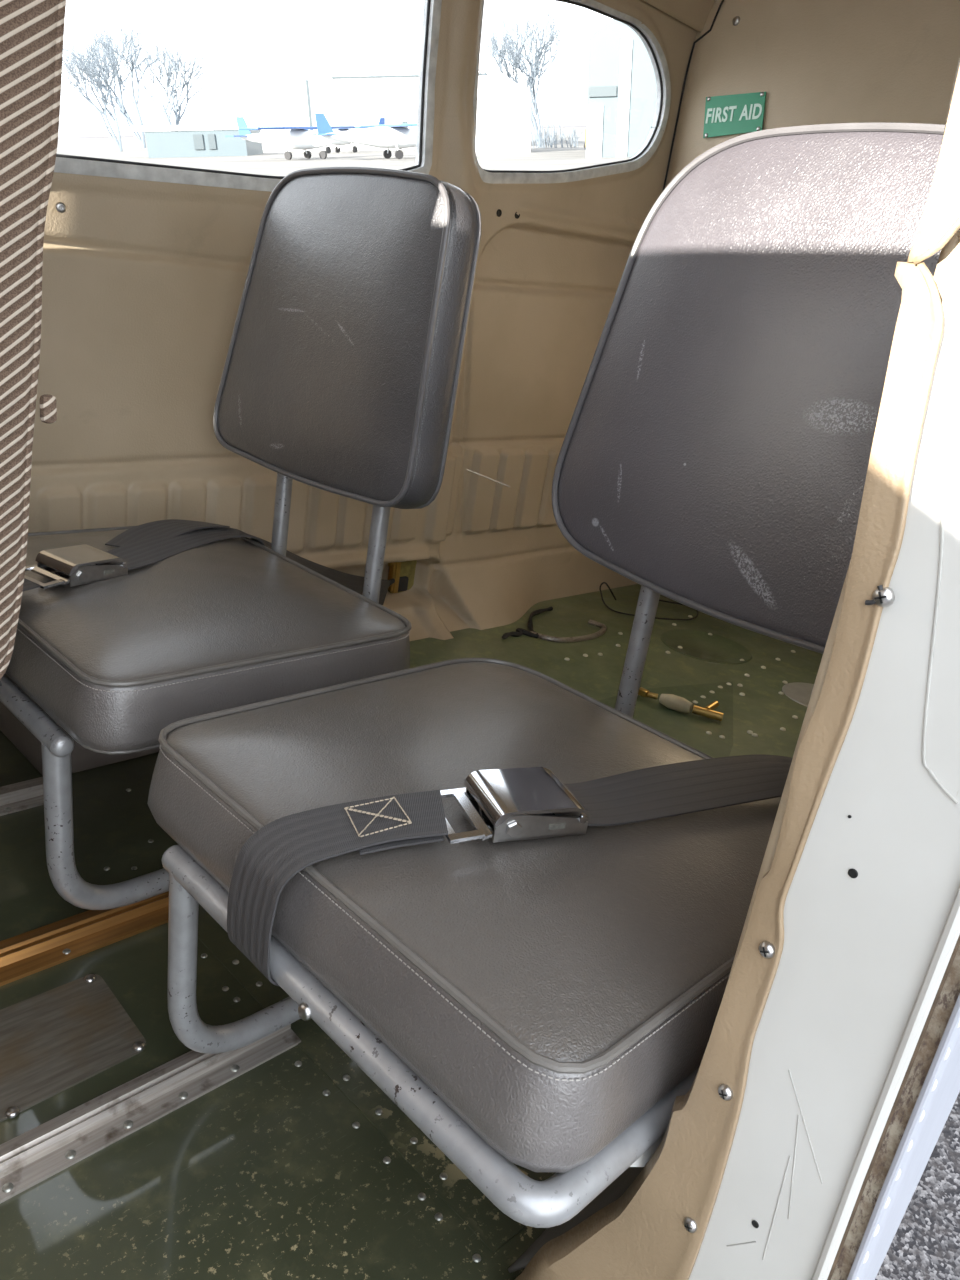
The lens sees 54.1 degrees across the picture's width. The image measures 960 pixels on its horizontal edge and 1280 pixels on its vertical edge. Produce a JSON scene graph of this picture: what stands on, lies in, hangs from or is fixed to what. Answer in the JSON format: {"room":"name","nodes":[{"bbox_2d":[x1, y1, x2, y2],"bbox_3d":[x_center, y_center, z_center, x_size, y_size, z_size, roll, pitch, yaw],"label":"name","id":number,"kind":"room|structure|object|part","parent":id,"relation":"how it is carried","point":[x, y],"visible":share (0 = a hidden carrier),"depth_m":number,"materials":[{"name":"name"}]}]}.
{"room":"vehicle interior","nodes":[
{"label":"vehicle interior","id":0,"kind":"room"},
{"bbox_2d":[28,0,697,640],"bbox_3d":[-0.611,-0.433,1.109,3.414,1.206,0.218,-11,28,-42],"label":"wall","id":1,"kind":"structure","parent":0,"point":[143,281],"depth_m":1.53,"materials":[{"name":"beige plastic"}]},
{"bbox_2d":[54,0,441,191],"bbox_3d":[-0.316,-0.798,1.253,0.696,0.420,0.024,-12,29,-44],"label":"window","id":2,"kind":"structure","parent":1,"relation":"in","point":[71,164],"depth_m":1.32,"materials":[{"name":"white plastic"}]},
{"bbox_2d":[388,562,408,592],"bbox_3d":[-0.174,-0.112,1.804,0.032,0.070,0.153,13,20,11],"label":"anchor","id":3,"kind":"object","parent":1,"relation":"attached to","point":[397,583],"visible":0.68,"depth_m":1.84,"materials":[{"name":"gold metal"}]},
{"bbox_2d":[388,560,416,592],"bbox_3d":[-0.153,-0.137,1.871,0.062,0.088,0.018,-12,29,-44],"label":"foam block","id":4,"kind":"object","parent":1,"relation":"in","point":[407,567],"visible":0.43,"depth_m":1.87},
{"bbox_2d":[473,0,670,183],"bbox_3d":[0.170,-0.971,1.695,0.550,0.339,0.024,-12,29,-44],"label":"window","id":5,"kind":"structure","parent":1,"relation":"in","point":[656,54],"depth_m":1.76,"materials":[{"name":"white plastic"}]},
{"bbox_2d":[662,0,723,191],"bbox_3d":[0.438,-0.851,2.003,0.148,0.861,0.062,-12,29,-44],"label":"trim","id":6,"kind":"structure","parent":1,"relation":"attached to","point":[722,1],"depth_m":1.88,"materials":[{"name":"rubber"}]},
{"bbox_2d":[0,584,822,1279],"bbox_3d":[-0.309,0.317,0.918,3.450,0.046,1.248,-12,29,-44],"label":"floor","id":7,"kind":"structure","parent":0,"point":[298,1166],"depth_m":0.79,"materials":[{"name":"metal"}]},
{"bbox_2d":[0,777,43,815],"bbox_3d":[-0.931,0.269,0.792,1.115,0.018,0.036,-12,29,-44],"label":"rail","id":8,"kind":"object","parent":7,"relation":"on","point":[23,795],"visible":0.93,"depth_m":1.15,"materials":[{"name":"metal"}]},
{"bbox_2d":[0,0,65,678],"bbox_3d":[-0.702,-0.253,0.662,0.651,1.103,0.483,-12,29,-44],"label":"seat","id":9,"kind":"object","parent":7,"relation":"on","point":[31,31],"visible":1,"depth_m":0.68,"materials":[{"name":"brown fabric"}]},
{"bbox_2d":[0,974,145,1121],"bbox_3d":[-0.435,0.363,0.765,0.306,0.005,0.122,-12,29,-44],"label":"plate","id":10,"kind":"object","parent":7,"relation":"on","point":[52,1041],"visible":1,"depth_m":0.83,"materials":[{"name":"metal"}]},
{"bbox_2d":[0,891,168,985],"bbox_3d":[-0.733,0.362,0.626,1.135,0.016,0.056,-12,29,-44],"label":"rail","id":11,"kind":"object","parent":7,"relation":"on","point":[28,953],"visible":0.88,"depth_m":0.94,"materials":[{"name":"gold metal"}]},
{"bbox_2d":[0,167,509,909],"bbox_3d":[-0.307,-0.145,1.051,0.468,0.762,0.494,-12,29,-44],"label":"passenger seat","id":12,"kind":"object","parent":11,"relation":"on","point":[341,371],"visible":0.92,"depth_m":1.02,"materials":[{"name":"grey leather"}]},
{"bbox_3d":[-0.371,0.003,1.119,0.426,0.021,0.404,-12,29,-44],"label":"seat frame","id":13,"kind":"part","parent":12,"relation":"part of","materials":[{"name":"silver metal"}]},
{"bbox_2d":[0,675,159,774],"bbox_3d":[-0.500,0.036,1.325,0.285,0.210,0.165,-12,29,-44],"label":"frame","id":14,"kind":"object","parent":12,"relation":"attached to","point":[82,758],"visible":0.12,"depth_m":1.25,"materials":[{"name":"grey metal"}]},
{"bbox_3d":[-0.268,0.160,1.043,0.420,0.212,0.025,-12,29,-44],"label":"leg","id":15,"kind":"part","parent":12,"relation":"part of","materials":[{"name":"silver metal"}]},
{"bbox_2d":[0,519,390,685],"bbox_3d":[-0.340,-0.069,1.328,0.104,0.245,0.872,15,21,17],"label":"belt","id":16,"kind":"object","parent":12,"relation":"on","point":[146,544],"visible":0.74,"depth_m":1.10,"materials":[{"name":"fabric"}]},
{"bbox_3d":[-0.447,-0.067,0.969,0.060,0.005,0.046,20,23,28],"label":"latch plate","id":17,"kind":"part","parent":16,"relation":"part of","materials":[{"name":"silver metal"}]},
{"bbox_3d":[-0.422,-0.087,1.001,0.056,0.011,0.073,20,23,28],"label":"buckle lid","id":18,"kind":"part","parent":16,"relation":"part of","materials":[{"name":"silver metal"}]},
{"bbox_2d":[6,529,409,751],"bbox_3d":[-0.354,-0.039,1.076,0.383,0.088,0.467,-12,29,-44],"label":"seat cushion","id":19,"kind":"object","parent":12,"relation":"on","point":[229,623],"depth_m":0.93,"materials":[{"name":"grey leather"}]},
{"bbox_3d":[-0.264,-0.174,1.255,0.025,0.266,0.021,-12,29,-44],"label":"post","id":20,"kind":"part","parent":12,"relation":"part of","materials":[{"name":"silver metal"}]},
{"bbox_3d":[-0.170,-0.367,1.132,0.096,0.361,0.408,-12,29,-44],"label":"backrest","id":21,"kind":"part","parent":12,"relation":"part of","materials":[{"name":"grey leather"}]},
{"bbox_3d":[-0.125,-0.105,1.129,0.025,0.266,0.021,-12,29,-44],"label":"post","id":22,"kind":"part","parent":12,"relation":"part of","materials":[{"name":"silver metal"}]},
{"bbox_2d":[0,1024,300,1203],"bbox_3d":[-0.578,0.441,0.484,1.132,0.012,0.046,-12,29,-44],"label":"rail","id":23,"kind":"object","parent":7,"relation":"on","point":[55,1145],"visible":0.98,"depth_m":0.76,"materials":[{"name":"metal"}]},
{"bbox_2d":[147,122,944,1227],"bbox_3d":[0.090,-0.002,0.740,0.554,0.822,0.463,-12,29,-44],"label":"passenger seat","id":24,"kind":"object","parent":23,"relation":"on","point":[548,1004],"visible":0.85,"depth_m":0.74,"materials":[{"name":"grey leather"}]},
{"bbox_3d":[-0.073,0.235,0.922,0.501,0.211,0.022,-12,29,-44],"label":"leg","id":25,"kind":"part","parent":24,"relation":"part of","materials":[{"name":"silver metal"}]},
{"bbox_3d":[0.067,0.198,0.776,0.506,0.021,0.403,-12,29,-44],"label":"seat frame","id":26,"kind":"part","parent":24,"relation":"part of","materials":[{"name":"silver metal"}]},
{"bbox_2d":[147,662,780,1171],"bbox_3d":[0.025,0.142,0.750,0.414,0.091,0.458,-12,29,-44],"label":"seat cushion","id":27,"kind":"object","parent":24,"relation":"on","point":[548,1004],"depth_m":0.59,"materials":[{"name":"grey leather"}]},
{"bbox_2d":[227,755,792,985],"bbox_3d":[0.092,0.187,0.725,0.551,0.192,0.081,-1,22,-24],"label":"belt","id":28,"kind":"object","parent":24,"relation":"on","point":[515,804],"visible":0.8,"depth_m":0.64,"materials":[{"name":"fabric"}]},
{"bbox_3d":[-0.009,0.118,0.639,0.046,0.005,0.060,0,22,-23],"label":"latch plate","id":29,"kind":"part","parent":28,"relation":"part of","materials":[{"name":"silver metal"}]},
{"bbox_3d":[0.033,0.107,0.653,0.073,0.011,0.056,0,22,-23],"label":"buckle lid","id":30,"kind":"part","parent":28,"relation":"part of","materials":[{"name":"silver metal"}]},
{"bbox_3d":[0.166,-0.003,0.975,0.022,0.266,0.021,-12,29,-44],"label":"post","id":31,"kind":"part","parent":24,"relation":"part of","materials":[{"name":"silver metal"}]},
{"bbox_3d":[0.271,-0.223,0.836,0.101,0.420,0.423,-12,29,-44],"label":"backrest","id":32,"kind":"part","parent":24,"relation":"part of","materials":[{"name":"grey leather"}]},
{"bbox_2d":[502,606,552,638],"bbox_3d":[0.118,-0.034,1.978,0.061,0.013,0.260,16,21,18],"label":"torn sealant","id":33,"kind":"object","parent":7,"relation":"on","point":[519,631],"visible":0.98,"depth_m":1.91,"materials":[{"name":"rubber"}]},
{"bbox_2d":[530,619,606,642],"bbox_3d":[0.196,-0.016,1.965,0.207,0.013,0.079,-12,29,-44],"label":"cable","id":34,"kind":"object","parent":7,"relation":"on","point":[603,629],"visible":1,"depth_m":1.93,"materials":[{"name":"rubber"}]},
{"bbox_2d":[599,582,697,619],"bbox_3d":[0.397,-0.101,2.206,0.252,0.059,0.147,8,20,-1],"label":"loose wire","id":35,"kind":"object","parent":7,"relation":"on","point":[602,582],"visible":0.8,"depth_m":2.15,"materials":[{"name":"rubber"}]},
{"bbox_2d":[638,687,723,720],"bbox_3d":[0.339,0.107,1.658,0.180,0.028,0.040,14,21,15],"label":"fitting","id":36,"kind":"object","parent":7,"relation":"on","point":[671,701],"visible":0.87,"depth_m":1.64,"materials":[{"name":"gold metal"}]},
{"bbox_3d":[0.287,0.093,1.683,0.064,0.013,0.011,17,22,22],"label":"brass rod","id":37,"kind":"part","parent":36,"relation":"part of","materials":[{"name":"gold metal"}]},
{"bbox_2d":[660,629,751,663],"bbox_3d":[0.484,0.013,2.017,0.196,0.002,0.196,-12,29,-44],"label":"cover","id":38,"kind":"object","parent":7,"relation":"on","point":[695,644],"visible":1,"depth_m":2.01,"materials":[{"name":"green metal"}]},
{"bbox_2d":[782,682,813,706],"bbox_3d":[0.657,0.111,1.824,0.140,0.002,0.140,-12,29,-44],"label":"cover","id":39,"kind":"object","parent":7,"relation":"on","point":[799,692],"visible":0.44,"depth_m":1.83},
{"bbox_2d":[643,0,714,31],"bbox_3d":[-0.119,-0.886,0.528,3.070,0.183,1.123,-12,29,-44],"label":"ceiling","id":40,"kind":"structure","parent":0,"point":[693,13],"depth_m":1.78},
{"bbox_2d":[515,228,959,1279],"bbox_3d":[0.705,-0.209,1.056,0.133,1.204,1.723,24,25,36],"label":"wall","id":41,"kind":"structure","parent":0,"point":[947,257],"depth_m":0.43,"materials":[{"name":"beige plastic"}]},
{"bbox_2d":[508,1167,643,1272],"bbox_3d":[0.257,0.353,0.843,0.580,0.164,0.095,-12,29,-44],"label":"panel","id":42,"kind":"object","parent":41,"relation":"attached to","point":[616,1189],"visible":0.05,"depth_m":0.69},
{"bbox_2d":[665,0,959,187],"bbox_3d":[0.830,-0.544,1.762,0.276,1.373,1.162,-12,29,-44],"label":"wall","id":43,"kind":"structure","parent":0,"point":[815,62],"depth_m":1.68,"materials":[{"name":"metal"}]},
{"bbox_2d":[703,92,765,137],"bbox_3d":[0.486,-1.008,1.809,0.005,0.079,0.140,-12,29,-44],"label":"placard","id":44,"kind":"object","parent":43,"relation":"attached to","point":[725,115],"visible":1,"depth_m":1.81,"materials":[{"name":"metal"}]},
{"bbox_2d":[847,994,959,1279],"bbox_3d":[1.059,-0.252,1.391,0.077,1.551,2.721,23,24,34],"label":"wall","id":45,"kind":"structure","parent":0,"point":[940,1102],"depth_m":0.56,"materials":[{"name":"white paint"}]},
{"bbox_2d":[517,57,959,1279],"bbox_3d":[0.137,-0.035,0.430,0.273,1.340,0.023,25,25,37],"label":"door","id":46,"kind":"structure","parent":45,"relation":"in","point":[841,994],"depth_m":0.43,"materials":[{"name":"white paint"}]},
{"label":"outside","id":47,"kind":"structure","parent":0,"visible":0},
{"bbox_2d":[56,127,631,175],"bbox_3d":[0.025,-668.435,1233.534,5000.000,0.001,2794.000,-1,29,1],"label":"ground","id":48,"kind":"structure","parent":47,"point":[539,159],"depth_m":57.61,"materials":[{"name":"concrete"}]},
{"bbox_2d":[62,19,139,151],"bbox_3d":[-42.213,-61.415,104.341,10.364,13.041,12.964,-1,29,1],"label":"bare tree","id":49,"kind":"object","parent":48,"relation":"on","point":[118,144],"visible":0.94,"depth_m":102.85,"materials":[{"name":"grey plant"}]},
{"bbox_2d":[63,4,169,147],"bbox_3d":[-50.953,-77.191,129.493,15.810,17.199,17.198,-1,29,1],"label":"bare tree","id":50,"kind":"object","parent":48,"relation":"on","point":[141,140],"visible":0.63,"depth_m":129.74,"materials":[{"name":"grey plant"}]},
{"bbox_2d":[116,29,219,124],"bbox_3d":[-51.791,-94.434,160.906,15.357,17.435,18.831,-1,29,1],"label":"bare tree","id":51,"kind":"object","parent":48,"relation":"on","point":[171,64],"visible":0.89,"depth_m":159.29,"materials":[{"name":"grey plant"}]},
{"bbox_2d":[129,124,263,157],"bbox_3d":[-21.534,-39.354,74.148,9.400,2.125,8.110,-2,29,-2],"label":"office building","id":52,"kind":"structure","parent":48,"relation":"on","point":[170,141],"depth_m":70.70,"materials":[{"name":"white"}]},
{"bbox_2d":[225,117,354,159],"bbox_3d":[-11.499,-31.109,57.836,8.095,3.042,8.461,3,21,-15],"label":"aircraft","id":53,"kind":"object","parent":48,"relation":"on","point":[296,138],"visible":0.97,"depth_m":57.93,"materials":[{"name":"white paint"}]},
{"bbox_2d":[305,118,384,152],"bbox_3d":[-10.025,-40.118,74.621,9.995,3.715,6.772,23,24,34],"label":"aircraft","id":54,"kind":"object","parent":48,"relation":"on","point":[382,120],"visible":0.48,"depth_m":73.74,"materials":[{"name":"white paint"}]},
{"bbox_2d":[312,113,416,158],"bbox_3d":[-4.964,-29.135,54.504,8.396,2.330,8.156,16,21,19],"label":"aircraft","id":55,"kind":"object","parent":48,"relation":"on","point":[390,136],"visible":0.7,"depth_m":53.96,"materials":[{"name":"white paint"}]},
{"bbox_2d":[256,41,528,151],"bbox_3d":[-7.612,-53.485,93.220,23.839,8.200,25.110,-1,29,1],"label":"hangar","id":56,"kind":"structure","parent":48,"relation":"on","point":[357,84],"depth_m":81.98,"materials":[{"name":"white metal"}]},
{"bbox_3d":[-6.142,-48.864,81.511,13.500,0.140,0.120,-1,29,1],"label":"door rail","id":57,"kind":"part","parent":56,"relation":"part of","materials":[{"name":"white metal"}]},
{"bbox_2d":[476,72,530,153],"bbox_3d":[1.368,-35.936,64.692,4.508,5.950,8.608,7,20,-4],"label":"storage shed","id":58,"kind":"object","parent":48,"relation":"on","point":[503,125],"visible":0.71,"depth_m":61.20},
{"bbox_2d":[479,0,580,146],"bbox_3d":[2.904,-45.734,75.176,11.205,10.597,9.399,22,24,32],"label":"bare tree","id":59,"kind":"object","parent":48,"relation":"on","point":[495,51],"visible":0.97,"depth_m":73.83,"materials":[{"name":"grey plant"}]},
{"bbox_2d":[505,54,558,93],"bbox_3d":[4.636,-75.766,130.961,12.983,10.963,9.632,-1,29,1],"label":"bare tree","id":60,"kind":"object","parent":48,"relation":"on","point":[530,54],"visible":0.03,"depth_m":130.11,"materials":[{"name":"grey plant"}]},
{"bbox_2d":[531,124,581,147],"bbox_3d":[5.280,-40.009,74.996,5.568,2.149,1.281,8,20,-3],"label":"brushwood","id":61,"kind":"object","parent":48,"relation":"on","point":[553,140],"visible":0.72,"depth_m":74.90,"materials":[{"name":"grey plant"}]},
{"bbox_2d":[585,19,656,157],"bbox_3d":[10.749,-32.687,55.838,6.235,10.745,20.978,12,20,9],"label":"hangar","id":62,"kind":"structure","parent":48,"relation":"on","point":[622,88],"depth_m":47.77,"materials":[{"name":"white metal"}]},
{"bbox_3d":[5.954,-26.392,48.861,0.800,2.400,0.120,6,29,13],"label":"wall panel","id":63,"kind":"part","parent":62,"relation":"part of","materials":[{"name":"white metal"}]},
{"bbox_3d":[7.331,-27.475,47.864,0.550,5.200,0.120,6,29,13],"label":"door post","id":64,"kind":"part","parent":62,"relation":"part of","materials":[{"name":"white metal"}]},
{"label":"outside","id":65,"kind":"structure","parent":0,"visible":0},
{"bbox_2d":[875,1092,959,1279],"bbox_3d":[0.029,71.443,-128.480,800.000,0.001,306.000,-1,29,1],"label":"ground","id":66,"kind":"structure","parent":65,"point":[925,1245],"depth_m":1.41,"materials":[{"name":"grey asphalt"}]}
]}

